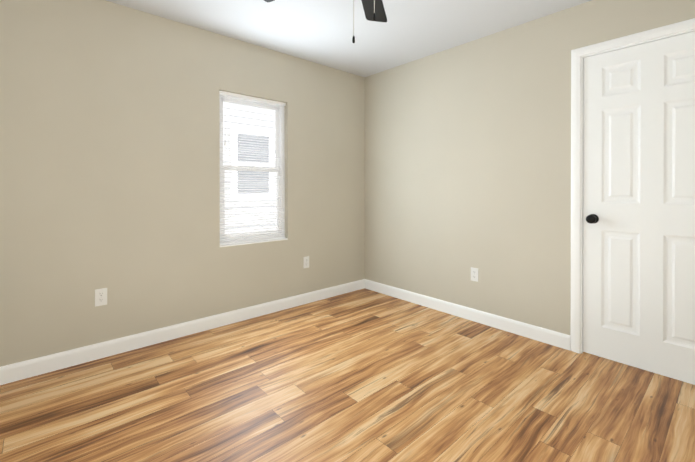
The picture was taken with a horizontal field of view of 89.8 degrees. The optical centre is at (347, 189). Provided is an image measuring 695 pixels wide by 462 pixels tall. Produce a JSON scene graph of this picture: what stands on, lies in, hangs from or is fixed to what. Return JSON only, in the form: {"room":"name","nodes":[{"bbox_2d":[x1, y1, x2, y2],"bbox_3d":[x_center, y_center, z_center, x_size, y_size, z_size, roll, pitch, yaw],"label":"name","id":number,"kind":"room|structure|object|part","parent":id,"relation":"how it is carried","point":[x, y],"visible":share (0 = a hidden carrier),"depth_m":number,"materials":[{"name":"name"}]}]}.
{"room":"empty bedroom","nodes":[
{"label":"empty bedroom","id":0,"kind":"room"},
{"bbox_2d":[0,0,364,366],"bbox_3d":[-1.153,-0.079,2.934,3.780,2.440,0.140,0,0,-42],"label":"wall","id":1,"kind":"structure","parent":0,"point":[109,147],"depth_m":2.53,"materials":[{"name":"paint"}]},
{"bbox_2d":[95,288,106,306],"bbox_3d":[-1.676,0.730,2.373,0.070,0.115,0.007,0,0,-42],"label":"electrical outlet","id":2,"kind":"object","parent":1,"relation":"attached to","point":[100,297],"visible":1,"depth_m":2.37,"materials":[{"name":"white plastic"}]},
{"bbox_2d":[0,279,363,384],"bbox_3d":[-1.090,1.089,2.891,3.470,0.104,0.014,0,0,-42],"label":"baseboard","id":3,"kind":"structure","parent":1,"relation":"attached to","point":[10,373],"depth_m":2.58,"materials":[{"name":"white wood"}]},
{"bbox_2d":[219,95,283,242],"bbox_3d":[-0.882,-0.180,3.202,0.660,1.320,0.080,0,0,-42],"label":"window","id":4,"kind":"structure","parent":1,"relation":"in","point":[276,124],"depth_m":3.23,"materials":[{"name":"white plastic"}]},
{"bbox_2d":[219,91,285,244],"bbox_3d":[-0.844,-0.186,3.159,0.648,1.304,0.044,0,0,-42],"label":"window blinds","id":5,"kind":"object","parent":4,"relation":"attached to","point":[229,155],"visible":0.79,"depth_m":3.14,"materials":[{"name":"white plastic"}]},
{"bbox_2d":[220,238,287,246],"bbox_3d":[-0.841,0.474,3.158,0.660,0.012,0.055,0,0,-42],"label":"window sill","id":6,"kind":"structure","parent":1,"relation":"attached to","point":[244,243],"depth_m":3.12,"materials":[{"name":"white wood"}]},
{"bbox_2d":[303,256,308,267],"bbox_3d":[-0.412,0.725,3.499,0.070,0.115,0.007,0,0,-42],"label":"electrical outlet","id":7,"kind":"object","parent":1,"relation":"attached to","point":[306,262],"visible":1,"depth_m":3.50,"materials":[{"name":"white plastic"}]},
{"bbox_2d":[0,288,694,461],"bbox_3d":[0.058,1.196,1.580,3.780,0.100,3.780,0,0,-42],"label":"floor","id":8,"kind":"structure","parent":0,"point":[364,375],"depth_m":1.91,"materials":[{"name":"laminate"}]},
{"bbox_2d":[106,0,591,76],"bbox_3d":[0.058,-1.344,1.571,3.780,0.100,3.780,0,0,-42],"label":"ceiling","id":9,"kind":"structure","parent":0,"point":[321,31],"depth_m":2.72,"materials":[{"name":"white paint"}]},
{"bbox_2d":[264,0,386,42],"bbox_3d":[0.027,-0.974,1.543,1.155,0.640,1.211,0,0,-42],"label":"fan","id":10,"kind":"object","parent":9,"relation":"hanging from","point":[374,10],"visible":1,"depth_m":2.01,"materials":[{"name":"black metal"}]},
{"bbox_3d":[0.073,-0.819,1.552,0.070,0.270,0.066,0,0,-42],"label":"chain","id":11,"kind":"part","parent":10,"relation":"part of","materials":[{"name":"silver metal"}]},
{"bbox_2d":[365,0,694,334],"bbox_3d":[1.417,-0.079,2.786,0.140,2.440,3.500,0,0,-42],"label":"wall","id":12,"kind":"structure","parent":0,"point":[467,156],"depth_m":2.94,"materials":[{"name":"paint"}]},
{"bbox_2d":[364,279,569,349],"bbox_3d":[0.900,1.087,3.255,0.014,0.104,2.061,0,0,-42],"label":"baseboard","id":13,"kind":"structure","parent":12,"relation":"attached to","point":[551,337],"depth_m":2.99,"materials":[{"name":"white wood"}]},
{"bbox_2d":[471,267,477,281],"bbox_3d":[1.103,0.735,3.031,0.007,0.115,0.070,0,0,-42],"label":"electrical outlet","id":14,"kind":"object","parent":12,"relation":"attached to","point":[474,274],"visible":1,"depth_m":3.03,"materials":[{"name":"white plastic"}]},
{"bbox_2d":[570,18,694,353],"bbox_3d":[1.928,0.076,2.201,0.158,2.134,0.869,0,0,-42],"label":"door frame","id":15,"kind":"structure","parent":12,"relation":"attached to","point":[577,54],"depth_m":2.44,"materials":[{"name":"white wood"}]},
{"bbox_2d":[583,32,694,384],"bbox_3d":[1.873,0.107,2.153,0.109,2.050,0.726,0,0,-42],"label":"door","id":16,"kind":"structure","parent":12,"relation":"in","point":[639,213],"depth_m":2.20,"materials":[{"name":"white wood"}]},
{"bbox_3d":[1.660,0.198,2.388,0.104,0.065,0.092,0,0,-42],"label":"knob","id":17,"kind":"part","parent":16,"relation":"part of","materials":[{"name":"black metal"}]},
{"label":"outside","id":18,"kind":"structure","parent":0,"visible":0},
{"bbox_2d":[223,102,276,233],"bbox_3d":[-1.828,-0.222,6.323,11.000,3.700,0.100,0,0,-42],"label":"siding","id":19,"kind":"object","parent":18,"point":[258,117],"depth_m":6.26,"materials":[{"name":"white plastic"}]},
{"bbox_2d":[231,127,274,198],"bbox_3d":[-1.700,-0.467,6.336,0.850,1.250,0.050,0,0,-42],"label":"window","id":20,"kind":"structure","parent":19,"relation":"attached to","point":[260,146],"depth_m":6.32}
]}

